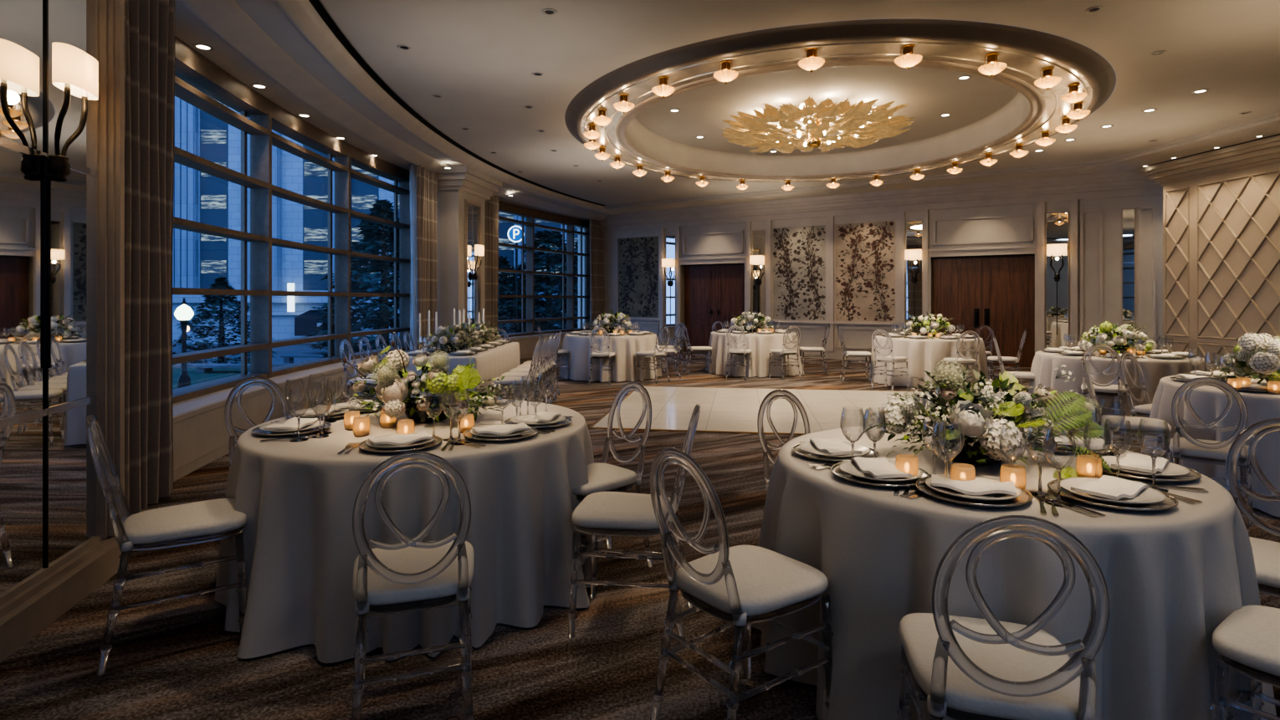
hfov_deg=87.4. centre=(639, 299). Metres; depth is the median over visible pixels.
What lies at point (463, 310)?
taper candle
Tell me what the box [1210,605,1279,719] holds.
acrylic chair
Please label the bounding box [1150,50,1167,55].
recessed light
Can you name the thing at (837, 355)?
baseboard
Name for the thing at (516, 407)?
wine glass
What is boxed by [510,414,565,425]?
dinner plate
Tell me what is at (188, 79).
window
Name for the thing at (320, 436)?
wine glass
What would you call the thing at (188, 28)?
ceiling
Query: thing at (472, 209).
wall mirror
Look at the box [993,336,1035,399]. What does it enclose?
acrylic chair
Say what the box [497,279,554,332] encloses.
evergreen tree
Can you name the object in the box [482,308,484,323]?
taper candle
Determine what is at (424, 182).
curtain
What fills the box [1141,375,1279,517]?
tablecloth
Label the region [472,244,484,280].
wall sconce
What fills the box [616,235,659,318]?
panel
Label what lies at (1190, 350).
bowl
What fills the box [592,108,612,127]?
ceiling lamp
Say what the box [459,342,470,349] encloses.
vase
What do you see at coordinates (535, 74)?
recessed light
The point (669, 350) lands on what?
seat cushion
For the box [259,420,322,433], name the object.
dinner plate
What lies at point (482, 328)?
centrepiece
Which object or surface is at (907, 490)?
fork
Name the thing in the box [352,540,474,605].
seat cushion
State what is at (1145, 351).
dinner plate
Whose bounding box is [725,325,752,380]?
acrylic chair
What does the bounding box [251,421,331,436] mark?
charger plate
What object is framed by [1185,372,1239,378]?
charger plate
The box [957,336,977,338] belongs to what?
charger plate
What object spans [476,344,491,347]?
napkin
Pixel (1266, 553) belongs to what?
seat cushion
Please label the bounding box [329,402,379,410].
dinner plate
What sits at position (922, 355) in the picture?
tablecloth
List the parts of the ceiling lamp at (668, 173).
lamp shade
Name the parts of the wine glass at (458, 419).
stem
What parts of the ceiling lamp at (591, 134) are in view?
lamp shade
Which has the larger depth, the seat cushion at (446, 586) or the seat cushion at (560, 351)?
the seat cushion at (560, 351)
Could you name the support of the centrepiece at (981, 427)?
on the tablecloth at (1172, 576)
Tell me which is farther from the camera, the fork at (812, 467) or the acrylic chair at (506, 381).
the acrylic chair at (506, 381)
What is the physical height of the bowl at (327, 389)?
0.115 m
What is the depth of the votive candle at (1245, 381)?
4.54 m
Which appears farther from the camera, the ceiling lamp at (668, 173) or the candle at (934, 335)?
the ceiling lamp at (668, 173)
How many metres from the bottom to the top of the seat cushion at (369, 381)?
0.047 m
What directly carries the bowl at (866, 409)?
on the wine glass at (874, 442)
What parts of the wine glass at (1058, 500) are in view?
stem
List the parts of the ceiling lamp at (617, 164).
lamp shade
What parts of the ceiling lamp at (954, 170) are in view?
lamp shade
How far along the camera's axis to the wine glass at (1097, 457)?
2.23 m
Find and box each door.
[674,255,749,352]
[923,244,1043,367]
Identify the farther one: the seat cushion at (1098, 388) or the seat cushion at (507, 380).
the seat cushion at (507, 380)
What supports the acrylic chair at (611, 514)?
on the floor at (176, 659)
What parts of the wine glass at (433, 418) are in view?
stem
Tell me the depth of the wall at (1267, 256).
10.63 m
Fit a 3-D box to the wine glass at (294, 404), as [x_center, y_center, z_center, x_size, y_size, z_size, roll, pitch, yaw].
[-1.691,0.504,3.276,0.086,0.226,0.086,0,0,0]
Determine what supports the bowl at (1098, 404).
on the wine glass at (1098, 404)
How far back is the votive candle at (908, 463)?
2.26 m
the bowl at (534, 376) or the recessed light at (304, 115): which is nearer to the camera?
the bowl at (534, 376)
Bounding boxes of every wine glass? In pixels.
[284,378,304,417]
[287,388,309,442]
[307,373,326,409]
[307,380,325,418]
[310,389,330,438]
[314,389,332,435]
[320,380,337,423]
[326,376,343,417]
[341,376,356,410]
[424,392,443,438]
[441,390,460,441]
[449,390,469,445]
[494,385,510,424]
[507,383,525,424]
[512,379,527,415]
[520,376,535,414]
[526,380,544,426]
[537,373,554,411]
[839,407,865,464]
[863,409,886,457]
[865,408,885,440]
[921,419,947,475]
[931,421,961,494]
[937,420,964,477]
[998,425,1026,468]
[1025,425,1054,496]
[1042,427,1075,507]
[1076,404,1101,454]
[1076,407,1101,455]
[1082,421,1111,478]
[1095,337,1104,357]
[1098,399,1125,455]
[1102,418,1132,477]
[1136,337,1146,358]
[1136,418,1170,492]
[1187,349,1202,375]
[1204,352,1218,377]
[1204,353,1220,386]
[1213,353,1226,379]
[1218,355,1233,382]
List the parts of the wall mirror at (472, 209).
glass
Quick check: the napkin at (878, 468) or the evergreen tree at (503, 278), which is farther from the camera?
the evergreen tree at (503, 278)
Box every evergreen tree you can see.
[172,276,279,363]
[297,199,413,362]
[307,296,353,350]
[497,230,578,334]
[497,256,547,334]
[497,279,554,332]
[537,240,578,329]
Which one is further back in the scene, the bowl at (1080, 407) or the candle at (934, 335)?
the candle at (934, 335)
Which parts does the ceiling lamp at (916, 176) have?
lamp shade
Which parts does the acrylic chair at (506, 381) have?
seat frame, leg, leg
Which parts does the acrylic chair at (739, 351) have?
leg, leg, seat frame, leg, leg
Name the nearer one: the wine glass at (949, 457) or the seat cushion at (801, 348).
the wine glass at (949, 457)
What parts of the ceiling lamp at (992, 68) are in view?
lamp shade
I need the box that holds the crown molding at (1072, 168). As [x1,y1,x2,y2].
[604,112,1279,213]
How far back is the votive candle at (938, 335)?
10.67 m
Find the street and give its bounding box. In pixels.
[172,343,390,363]
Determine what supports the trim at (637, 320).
attached to the wall at (1010, 227)
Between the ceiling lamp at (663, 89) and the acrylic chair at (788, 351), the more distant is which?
the acrylic chair at (788, 351)
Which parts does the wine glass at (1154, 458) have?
stem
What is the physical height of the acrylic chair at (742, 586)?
0.932 m
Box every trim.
[177,0,607,220]
[273,0,620,215]
[436,165,502,199]
[564,18,1116,182]
[575,169,1162,232]
[583,41,1087,182]
[614,58,1045,179]
[616,318,899,326]
[618,205,1155,349]
[659,199,1077,352]
[1137,134,1279,185]
[1161,336,1238,344]
[1163,169,1279,373]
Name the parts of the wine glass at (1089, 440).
stem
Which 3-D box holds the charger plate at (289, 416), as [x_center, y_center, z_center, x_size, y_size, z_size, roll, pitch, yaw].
[-1.672,0.607,3.512,0.331,0.021,0.331,0,0,12]
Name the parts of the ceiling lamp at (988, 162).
lamp shade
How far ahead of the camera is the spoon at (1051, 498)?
2.00 m
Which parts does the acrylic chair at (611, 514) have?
leg, leg, seat frame, leg, leg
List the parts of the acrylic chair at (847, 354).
leg, leg, seat frame, leg, leg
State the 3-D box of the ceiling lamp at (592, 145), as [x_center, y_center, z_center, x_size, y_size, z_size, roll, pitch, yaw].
[-0.681,-2.223,9.555,0.244,0.214,0.248,0,0,0]
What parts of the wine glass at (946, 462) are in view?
stem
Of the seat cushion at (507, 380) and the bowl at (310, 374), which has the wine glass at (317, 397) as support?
the bowl at (310, 374)
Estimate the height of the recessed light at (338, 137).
0.008 m
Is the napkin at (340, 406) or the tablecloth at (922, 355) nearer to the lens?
the napkin at (340, 406)
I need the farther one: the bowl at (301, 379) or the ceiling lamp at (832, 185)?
the ceiling lamp at (832, 185)
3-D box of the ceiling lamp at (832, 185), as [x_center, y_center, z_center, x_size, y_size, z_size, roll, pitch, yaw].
[3.721,-2.223,12.887,0.244,0.214,0.248,0,0,0]
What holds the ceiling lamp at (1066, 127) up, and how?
attached to the ceiling at (1029, 65)
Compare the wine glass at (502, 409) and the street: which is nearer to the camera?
the wine glass at (502, 409)
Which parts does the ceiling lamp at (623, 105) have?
lamp shade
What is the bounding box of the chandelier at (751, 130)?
[721,96,914,153]
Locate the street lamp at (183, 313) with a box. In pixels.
[174,297,193,388]
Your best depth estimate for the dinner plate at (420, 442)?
2.76 m
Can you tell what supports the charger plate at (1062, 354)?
on the tablecloth at (1043, 366)
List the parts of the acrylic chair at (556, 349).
leg, leg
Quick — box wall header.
[174,35,588,226]
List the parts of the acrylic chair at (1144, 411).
leg, seat frame, leg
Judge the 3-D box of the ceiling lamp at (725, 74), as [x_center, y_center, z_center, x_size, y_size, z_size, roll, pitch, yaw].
[0.844,-2.223,6.574,0.244,0.214,0.248,0,0,0]
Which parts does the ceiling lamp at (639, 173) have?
lamp shade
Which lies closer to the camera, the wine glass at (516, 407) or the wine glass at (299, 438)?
the wine glass at (299, 438)
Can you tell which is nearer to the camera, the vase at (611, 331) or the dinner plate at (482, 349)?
the dinner plate at (482, 349)
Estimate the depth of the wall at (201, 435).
6.19 m
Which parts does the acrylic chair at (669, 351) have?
leg, leg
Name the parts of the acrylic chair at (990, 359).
leg, seat frame, leg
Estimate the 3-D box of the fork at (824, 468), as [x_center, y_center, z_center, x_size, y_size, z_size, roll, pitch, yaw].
[0.722,0.613,2.465,0.195,0.007,0.023,0,0,-29]
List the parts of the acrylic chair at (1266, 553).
seat frame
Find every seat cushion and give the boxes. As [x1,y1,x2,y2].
[122,498,247,544]
[348,376,378,383]
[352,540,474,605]
[491,376,532,384]
[500,372,538,378]
[508,368,544,373]
[516,363,549,368]
[522,360,554,364]
[555,349,568,353]
[571,491,676,529]
[572,462,636,495]
[592,352,614,356]
[635,351,665,355]
[655,348,675,353]
[659,345,680,348]
[675,545,828,615]
[687,346,711,350]
[728,348,752,353]
[769,348,797,353]
[798,347,823,350]
[843,351,871,355]
[875,355,907,361]
[899,613,1080,719]
[943,358,976,363]
[987,356,1017,361]
[1007,371,1035,378]
[1080,384,1126,393]
[1101,415,1171,432]
[1134,404,1151,414]
[1168,437,1249,461]
[1212,605,1279,676]
[1249,537,1279,588]
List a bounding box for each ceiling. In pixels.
[174,0,588,220]
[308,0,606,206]
[319,0,1279,205]
[581,40,1091,181]
[634,66,1018,155]
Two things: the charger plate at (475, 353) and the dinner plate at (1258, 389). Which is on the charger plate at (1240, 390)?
the dinner plate at (1258, 389)
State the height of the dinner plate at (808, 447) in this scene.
0.021 m
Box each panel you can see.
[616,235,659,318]
[771,223,825,322]
[834,219,895,322]
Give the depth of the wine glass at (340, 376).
3.49 m
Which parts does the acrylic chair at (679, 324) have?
leg, leg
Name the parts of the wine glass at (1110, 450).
stem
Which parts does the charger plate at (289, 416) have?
dish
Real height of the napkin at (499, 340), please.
0.031 m
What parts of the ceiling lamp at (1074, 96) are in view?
lamp shade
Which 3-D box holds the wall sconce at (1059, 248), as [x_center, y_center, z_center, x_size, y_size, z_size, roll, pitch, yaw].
[8.064,-0.189,12.943,0.336,1.758,0.196,0,0,32]
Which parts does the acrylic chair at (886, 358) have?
leg, leg, seat frame, leg, leg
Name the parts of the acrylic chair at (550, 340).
leg, leg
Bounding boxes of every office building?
[172,88,413,343]
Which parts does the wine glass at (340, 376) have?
stem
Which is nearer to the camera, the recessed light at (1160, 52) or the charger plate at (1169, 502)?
the charger plate at (1169, 502)
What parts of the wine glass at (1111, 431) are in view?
stem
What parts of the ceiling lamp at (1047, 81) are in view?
lamp shade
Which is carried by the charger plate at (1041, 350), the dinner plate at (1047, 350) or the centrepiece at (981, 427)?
the dinner plate at (1047, 350)
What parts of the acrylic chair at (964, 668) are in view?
leg, leg, seat frame, leg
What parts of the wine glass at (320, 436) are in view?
stem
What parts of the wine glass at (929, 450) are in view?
stem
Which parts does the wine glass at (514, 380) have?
stem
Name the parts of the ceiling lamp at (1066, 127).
lamp shade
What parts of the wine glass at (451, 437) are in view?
stem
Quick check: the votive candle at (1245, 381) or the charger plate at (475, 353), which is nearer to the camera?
the votive candle at (1245, 381)
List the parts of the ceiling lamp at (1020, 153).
lamp shade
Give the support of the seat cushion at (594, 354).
on the acrylic chair at (597, 355)
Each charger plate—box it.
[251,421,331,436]
[285,409,354,420]
[332,404,385,414]
[358,435,441,453]
[403,352,433,356]
[447,352,477,356]
[453,397,501,406]
[459,348,488,352]
[463,426,537,441]
[503,416,572,429]
[756,332,773,334]
[792,442,879,462]
[830,461,931,487]
[882,335,904,337]
[906,337,928,338]
[915,476,1033,507]
[937,337,957,339]
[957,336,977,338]
[1027,440,1119,455]
[1040,349,1072,353]
[1047,478,1178,511]
[1058,353,1093,356]
[1101,355,1140,359]
[1102,465,1201,482]
[1145,352,1172,354]
[1146,355,1185,359]
[1170,376,1227,382]
[1178,354,1198,358]
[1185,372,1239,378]
[1236,389,1269,393]
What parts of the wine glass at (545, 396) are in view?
stem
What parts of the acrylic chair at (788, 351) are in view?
leg, leg, seat frame, leg, leg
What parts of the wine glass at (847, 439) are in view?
stem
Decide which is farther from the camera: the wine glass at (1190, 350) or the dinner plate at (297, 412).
the wine glass at (1190, 350)
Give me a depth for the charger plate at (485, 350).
7.82 m
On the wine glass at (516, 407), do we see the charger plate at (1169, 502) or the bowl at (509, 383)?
the bowl at (509, 383)
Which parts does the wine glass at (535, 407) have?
stem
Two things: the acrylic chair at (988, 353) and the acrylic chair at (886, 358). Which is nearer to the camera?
the acrylic chair at (886, 358)
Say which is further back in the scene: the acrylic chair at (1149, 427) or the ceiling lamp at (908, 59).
the ceiling lamp at (908, 59)
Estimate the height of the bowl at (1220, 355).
0.115 m
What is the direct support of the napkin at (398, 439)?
on the dinner plate at (420, 442)
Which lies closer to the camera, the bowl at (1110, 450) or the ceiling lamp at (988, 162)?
the bowl at (1110, 450)
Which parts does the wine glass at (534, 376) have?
stem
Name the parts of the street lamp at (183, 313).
globe, post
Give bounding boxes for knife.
[260,435,315,441]
[440,440,450,451]
[808,464,833,466]
[900,491,922,496]
[1038,494,1046,515]
[1172,496,1195,504]
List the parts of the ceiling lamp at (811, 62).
lamp shade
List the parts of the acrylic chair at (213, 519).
leg, leg, seat frame, leg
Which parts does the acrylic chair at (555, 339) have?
leg, leg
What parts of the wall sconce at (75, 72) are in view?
stem, arm, arm, lamp shade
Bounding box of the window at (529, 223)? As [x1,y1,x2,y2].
[497,207,590,337]
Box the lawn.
[172,368,240,389]
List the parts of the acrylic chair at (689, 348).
leg, leg, seat frame, leg, leg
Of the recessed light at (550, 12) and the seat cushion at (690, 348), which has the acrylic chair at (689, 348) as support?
the seat cushion at (690, 348)
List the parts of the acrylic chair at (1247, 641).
leg, seat frame, leg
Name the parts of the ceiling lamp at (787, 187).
lamp shade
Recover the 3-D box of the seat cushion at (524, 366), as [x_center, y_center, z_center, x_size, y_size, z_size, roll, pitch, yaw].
[-1.420,0.896,8.920,0.420,0.047,0.396,0,0,0]
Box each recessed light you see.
[192,43,214,51]
[250,83,268,89]
[296,113,312,117]
[334,136,347,139]
[396,45,411,50]
[431,94,443,97]
[523,105,533,108]
[531,71,543,76]
[541,8,557,15]
[669,108,680,112]
[695,135,705,138]
[939,113,951,117]
[957,75,971,80]
[1033,149,1044,152]
[1064,138,1075,141]
[1085,5,1103,13]
[1100,124,1113,127]
[1141,108,1157,112]
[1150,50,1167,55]
[1191,88,1209,93]
[1238,111,1251,114]
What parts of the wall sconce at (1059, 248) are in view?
arm, stem, lamp shade, arm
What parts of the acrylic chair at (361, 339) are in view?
leg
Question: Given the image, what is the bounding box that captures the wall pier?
[437,189,485,345]
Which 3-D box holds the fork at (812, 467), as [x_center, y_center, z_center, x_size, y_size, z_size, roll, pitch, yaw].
[0.709,0.613,2.489,0.195,0.007,0.023,0,0,-29]
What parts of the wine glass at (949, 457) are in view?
stem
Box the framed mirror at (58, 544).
[0,0,124,663]
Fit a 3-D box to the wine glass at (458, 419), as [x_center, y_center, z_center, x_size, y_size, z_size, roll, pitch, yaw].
[-0.774,0.504,2.866,0.086,0.226,0.086,0,0,0]
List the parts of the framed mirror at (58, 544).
glass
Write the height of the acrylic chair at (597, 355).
0.932 m
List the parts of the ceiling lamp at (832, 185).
lamp shade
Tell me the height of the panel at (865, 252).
2.270 m
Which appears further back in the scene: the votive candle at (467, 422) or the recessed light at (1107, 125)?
the recessed light at (1107, 125)
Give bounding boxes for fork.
[337,442,355,455]
[344,442,359,455]
[449,440,481,448]
[460,439,486,446]
[810,459,847,468]
[814,465,832,470]
[893,481,906,496]
[903,480,915,497]
[1034,495,1098,517]
[1039,494,1105,517]
[1141,481,1204,490]
[1148,484,1208,492]
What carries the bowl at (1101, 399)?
on the wine glass at (1111, 431)
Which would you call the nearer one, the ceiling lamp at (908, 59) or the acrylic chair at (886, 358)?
the ceiling lamp at (908, 59)
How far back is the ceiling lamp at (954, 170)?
11.36 m
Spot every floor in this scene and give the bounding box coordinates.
[0,351,1279,719]
[588,386,1043,435]
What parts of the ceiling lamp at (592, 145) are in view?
lamp shade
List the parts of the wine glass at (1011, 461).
stem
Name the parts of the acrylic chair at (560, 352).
leg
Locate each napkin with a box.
[264,417,318,430]
[299,404,340,415]
[335,399,375,409]
[367,430,433,445]
[409,350,426,353]
[454,350,471,353]
[465,347,481,349]
[471,422,530,435]
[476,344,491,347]
[493,339,506,342]
[514,411,560,423]
[809,438,861,455]
[853,456,912,478]
[931,474,1017,496]
[1035,432,1106,448]
[1045,348,1069,350]
[1059,346,1079,348]
[1064,350,1085,353]
[1070,475,1148,500]
[1111,453,1169,473]
[1147,349,1167,352]
[1154,353,1177,357]
[1167,352,1190,354]
[1177,373,1220,379]
[1191,370,1233,375]
[1241,384,1267,389]
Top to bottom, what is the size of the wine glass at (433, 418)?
0.204 m
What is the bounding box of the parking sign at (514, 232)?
[507,225,521,332]
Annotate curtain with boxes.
[124,0,174,514]
[411,164,437,350]
[485,194,498,341]
[588,219,604,332]
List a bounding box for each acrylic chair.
[86,414,247,675]
[224,376,289,468]
[339,338,380,402]
[350,451,475,719]
[358,336,377,399]
[375,334,389,402]
[390,332,402,351]
[403,330,414,352]
[491,339,541,402]
[492,327,508,340]
[500,337,547,403]
[508,334,552,404]
[516,332,557,404]
[522,331,561,399]
[537,325,569,379]
[568,404,700,645]
[572,381,653,579]
[588,327,615,385]
[634,326,670,383]
[650,447,834,719]
[655,324,681,378]
[659,322,685,373]
[682,323,712,374]
[711,321,725,332]
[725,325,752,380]
[757,389,810,530]
[768,325,801,380]
[798,323,829,375]
[837,326,871,383]
[870,328,909,391]
[896,515,1109,719]
[943,330,980,383]
[975,325,994,380]
[987,328,1026,383]
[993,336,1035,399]
[1080,344,1126,440]
[1080,358,1171,461]
[1120,351,1151,450]
[1168,377,1253,537]
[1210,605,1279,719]
[1225,418,1279,609]
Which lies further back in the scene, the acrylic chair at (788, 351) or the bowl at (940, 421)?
the acrylic chair at (788, 351)
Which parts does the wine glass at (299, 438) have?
stem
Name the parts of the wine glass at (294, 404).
stem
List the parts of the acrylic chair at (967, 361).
leg, seat frame, leg, leg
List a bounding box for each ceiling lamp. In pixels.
[583,123,601,140]
[583,138,600,151]
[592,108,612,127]
[594,146,610,161]
[609,155,624,169]
[613,93,634,113]
[632,164,646,177]
[651,76,675,97]
[660,170,674,183]
[696,176,708,188]
[713,60,738,83]
[736,179,748,190]
[781,180,793,191]
[798,46,824,71]
[826,178,839,189]
[870,174,883,186]
[894,44,922,69]
[910,168,924,181]
[947,162,962,174]
[977,52,1007,76]
[980,153,997,167]
[1009,143,1028,158]
[1034,66,1061,90]
[1034,131,1055,147]
[1054,117,1077,134]
[1060,83,1087,104]
[1065,102,1090,121]
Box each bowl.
[284,378,304,404]
[287,388,309,416]
[307,373,326,397]
[307,380,325,404]
[310,389,330,414]
[314,389,332,413]
[320,380,337,403]
[326,376,343,399]
[341,376,356,398]
[424,392,443,418]
[441,390,460,417]
[449,390,469,419]
[494,385,510,409]
[507,383,525,406]
[512,379,527,401]
[520,376,535,399]
[526,380,544,406]
[537,373,554,396]
[839,407,865,442]
[863,409,886,441]
[921,419,947,453]
[931,421,961,461]
[937,420,964,457]
[1025,425,1054,463]
[1042,427,1075,469]
[1076,404,1101,433]
[1076,407,1101,437]
[1082,421,1111,456]
[1098,399,1125,431]
[1102,418,1132,455]
[1136,418,1170,457]
[1187,349,1202,365]
[1204,353,1220,371]
[1218,355,1233,372]
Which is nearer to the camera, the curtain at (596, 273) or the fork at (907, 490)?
the fork at (907, 490)
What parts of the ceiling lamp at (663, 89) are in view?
lamp shade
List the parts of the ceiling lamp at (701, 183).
lamp shade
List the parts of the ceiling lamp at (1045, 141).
lamp shade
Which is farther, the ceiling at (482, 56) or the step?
the step
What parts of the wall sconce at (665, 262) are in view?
lamp shade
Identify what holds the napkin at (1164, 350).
on the dinner plate at (1145, 351)
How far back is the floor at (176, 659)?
2.59 m
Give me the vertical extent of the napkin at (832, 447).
0.031 m
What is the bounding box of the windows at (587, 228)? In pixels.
[586,227,589,328]
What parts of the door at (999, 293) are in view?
handle, handle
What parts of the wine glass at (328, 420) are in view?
stem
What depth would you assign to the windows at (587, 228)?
18.82 m
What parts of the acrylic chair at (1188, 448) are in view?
leg, seat frame, leg, leg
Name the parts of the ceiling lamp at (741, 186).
lamp shade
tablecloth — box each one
[214,399,603,663]
[393,342,520,399]
[558,332,661,382]
[705,330,803,377]
[751,425,1276,719]
[868,334,988,389]
[1026,350,1208,434]
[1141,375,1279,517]
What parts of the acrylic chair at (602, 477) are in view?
leg, seat frame, leg, leg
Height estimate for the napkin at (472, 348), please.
0.031 m
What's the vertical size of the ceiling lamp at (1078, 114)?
0.214 m
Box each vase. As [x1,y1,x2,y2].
[403,396,452,423]
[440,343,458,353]
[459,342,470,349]
[604,327,618,333]
[744,326,757,332]
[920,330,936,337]
[933,425,1004,465]
[1105,344,1129,353]
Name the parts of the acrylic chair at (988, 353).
leg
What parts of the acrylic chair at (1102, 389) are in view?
leg, seat frame, leg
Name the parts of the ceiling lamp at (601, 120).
lamp shade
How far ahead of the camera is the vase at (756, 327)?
12.40 m
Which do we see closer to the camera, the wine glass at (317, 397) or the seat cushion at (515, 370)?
the wine glass at (317, 397)
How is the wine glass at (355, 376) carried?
on the tablecloth at (297, 500)
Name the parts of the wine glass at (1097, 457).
stem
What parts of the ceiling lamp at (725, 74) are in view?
lamp shade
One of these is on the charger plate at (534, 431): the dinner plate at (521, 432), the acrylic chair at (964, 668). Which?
the dinner plate at (521, 432)
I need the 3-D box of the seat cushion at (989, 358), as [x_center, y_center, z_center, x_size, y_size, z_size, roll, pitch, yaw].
[5.500,0.896,10.150,0.420,0.047,0.396,0,0,27]
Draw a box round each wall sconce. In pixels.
[44,42,98,368]
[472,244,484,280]
[661,258,673,286]
[749,255,762,327]
[904,249,921,329]
[1046,243,1067,334]
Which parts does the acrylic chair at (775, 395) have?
leg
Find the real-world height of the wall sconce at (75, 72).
1.382 m
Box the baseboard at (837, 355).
[660,344,871,360]
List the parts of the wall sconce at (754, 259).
lamp shade, stem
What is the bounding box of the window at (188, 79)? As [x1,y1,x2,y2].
[172,55,413,404]
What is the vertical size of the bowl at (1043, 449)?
0.122 m
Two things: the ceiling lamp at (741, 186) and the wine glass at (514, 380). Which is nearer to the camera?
the wine glass at (514, 380)
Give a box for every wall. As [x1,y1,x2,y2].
[172,331,578,481]
[578,194,1162,353]
[1162,161,1279,374]
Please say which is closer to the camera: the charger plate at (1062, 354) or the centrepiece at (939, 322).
the charger plate at (1062, 354)
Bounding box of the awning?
[294,309,334,336]
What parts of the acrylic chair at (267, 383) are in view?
leg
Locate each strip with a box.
[665,235,675,338]
[752,229,765,328]
[905,220,922,334]
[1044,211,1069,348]
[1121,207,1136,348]
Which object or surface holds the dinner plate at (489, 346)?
on the charger plate
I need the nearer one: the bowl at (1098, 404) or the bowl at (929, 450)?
the bowl at (929, 450)
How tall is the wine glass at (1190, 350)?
0.226 m
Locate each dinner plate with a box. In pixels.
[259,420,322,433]
[292,408,348,418]
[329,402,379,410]
[365,433,434,449]
[405,351,430,354]
[450,351,475,354]
[461,348,485,350]
[470,424,531,438]
[472,345,494,348]
[482,343,502,344]
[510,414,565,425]
[799,441,870,458]
[839,460,922,481]
[925,475,1021,501]
[1034,435,1110,451]
[1044,348,1064,352]
[1060,352,1089,354]
[1060,477,1165,504]
[1100,455,1190,476]
[1145,351,1169,353]
[1149,354,1182,358]
[1162,353,1194,356]
[1175,376,1222,380]
[1190,371,1234,377]
[1240,384,1267,390]
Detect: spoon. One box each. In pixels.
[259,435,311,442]
[448,439,458,451]
[527,425,555,432]
[907,491,937,499]
[1044,495,1059,517]
[1148,485,1202,502]
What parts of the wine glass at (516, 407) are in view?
stem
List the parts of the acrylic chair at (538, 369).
leg, leg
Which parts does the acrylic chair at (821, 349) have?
leg, seat frame, leg, leg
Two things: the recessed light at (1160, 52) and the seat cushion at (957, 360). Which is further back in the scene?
the seat cushion at (957, 360)
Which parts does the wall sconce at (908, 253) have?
arm, lamp shade, stem, arm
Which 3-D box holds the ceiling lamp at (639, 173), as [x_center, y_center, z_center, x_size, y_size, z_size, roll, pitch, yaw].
[-0.003,-2.223,11.624,0.244,0.214,0.248,0,0,0]
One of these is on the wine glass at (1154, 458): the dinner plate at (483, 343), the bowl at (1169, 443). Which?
the bowl at (1169, 443)
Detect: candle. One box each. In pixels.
[343,410,360,430]
[352,416,369,436]
[379,409,396,428]
[396,419,414,435]
[418,313,421,350]
[428,310,430,343]
[433,312,439,353]
[453,308,455,333]
[457,413,474,433]
[458,310,460,326]
[462,308,465,323]
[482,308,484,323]
[895,454,918,481]
[935,332,940,337]
[950,463,975,481]
[999,463,1026,489]
[1075,454,1102,478]
[1098,349,1106,354]
[1126,348,1135,354]
[1136,350,1145,355]
[1227,378,1241,391]
[1237,377,1251,388]
[1267,380,1279,394]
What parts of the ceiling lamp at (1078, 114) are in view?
lamp shade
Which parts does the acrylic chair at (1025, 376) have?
leg, seat frame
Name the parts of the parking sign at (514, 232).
post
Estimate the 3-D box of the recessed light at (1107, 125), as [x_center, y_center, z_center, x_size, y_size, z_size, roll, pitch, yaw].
[6.542,-2.424,9.379,0.165,0.008,0.163,0,0,0]
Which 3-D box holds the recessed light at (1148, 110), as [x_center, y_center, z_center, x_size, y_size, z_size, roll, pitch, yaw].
[6.535,-2.424,8.587,0.165,0.008,0.163,0,0,0]
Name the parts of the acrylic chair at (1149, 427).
leg, seat frame, leg, leg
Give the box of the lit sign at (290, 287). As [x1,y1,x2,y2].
[286,283,294,312]
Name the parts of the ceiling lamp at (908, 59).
lamp shade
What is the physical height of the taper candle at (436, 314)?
0.472 m
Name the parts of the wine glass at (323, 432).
stem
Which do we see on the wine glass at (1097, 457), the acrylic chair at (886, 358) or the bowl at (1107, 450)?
the bowl at (1107, 450)
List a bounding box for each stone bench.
[189,363,250,373]
[280,354,325,363]
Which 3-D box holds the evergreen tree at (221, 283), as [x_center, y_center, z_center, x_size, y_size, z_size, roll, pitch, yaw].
[-23.777,1.835,37.987,6.093,6.277,6.108,0,0,20]
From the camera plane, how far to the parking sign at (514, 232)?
39.99 m
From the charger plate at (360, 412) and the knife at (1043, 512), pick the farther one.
the charger plate at (360, 412)
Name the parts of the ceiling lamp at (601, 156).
lamp shade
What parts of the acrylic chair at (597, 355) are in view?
leg, seat frame, leg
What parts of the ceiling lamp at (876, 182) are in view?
lamp shade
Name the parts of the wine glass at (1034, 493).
stem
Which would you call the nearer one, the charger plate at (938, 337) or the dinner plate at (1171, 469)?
the dinner plate at (1171, 469)
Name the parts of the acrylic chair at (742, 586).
leg, leg, leg, seat frame, leg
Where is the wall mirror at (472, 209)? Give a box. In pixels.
[464,199,481,326]
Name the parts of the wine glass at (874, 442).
stem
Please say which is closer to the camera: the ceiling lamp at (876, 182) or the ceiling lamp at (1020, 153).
the ceiling lamp at (1020, 153)
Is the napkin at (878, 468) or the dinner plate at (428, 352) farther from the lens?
the dinner plate at (428, 352)
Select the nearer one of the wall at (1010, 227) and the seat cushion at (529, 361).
the seat cushion at (529, 361)
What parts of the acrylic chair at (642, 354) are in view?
leg, leg, seat frame, leg, leg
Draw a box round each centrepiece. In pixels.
[336,340,515,423]
[422,322,476,353]
[439,322,486,349]
[462,322,493,346]
[470,319,501,343]
[586,310,635,333]
[727,310,773,332]
[857,359,1112,478]
[901,312,955,337]
[1078,321,1157,353]
[1210,332,1279,383]
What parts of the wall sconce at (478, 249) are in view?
arm, arm, lamp shade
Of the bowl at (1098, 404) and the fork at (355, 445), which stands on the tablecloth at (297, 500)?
the fork at (355, 445)
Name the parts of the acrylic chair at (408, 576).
leg, leg, seat frame, leg, leg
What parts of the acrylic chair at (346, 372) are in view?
leg, leg, seat frame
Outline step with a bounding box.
[172,363,289,368]

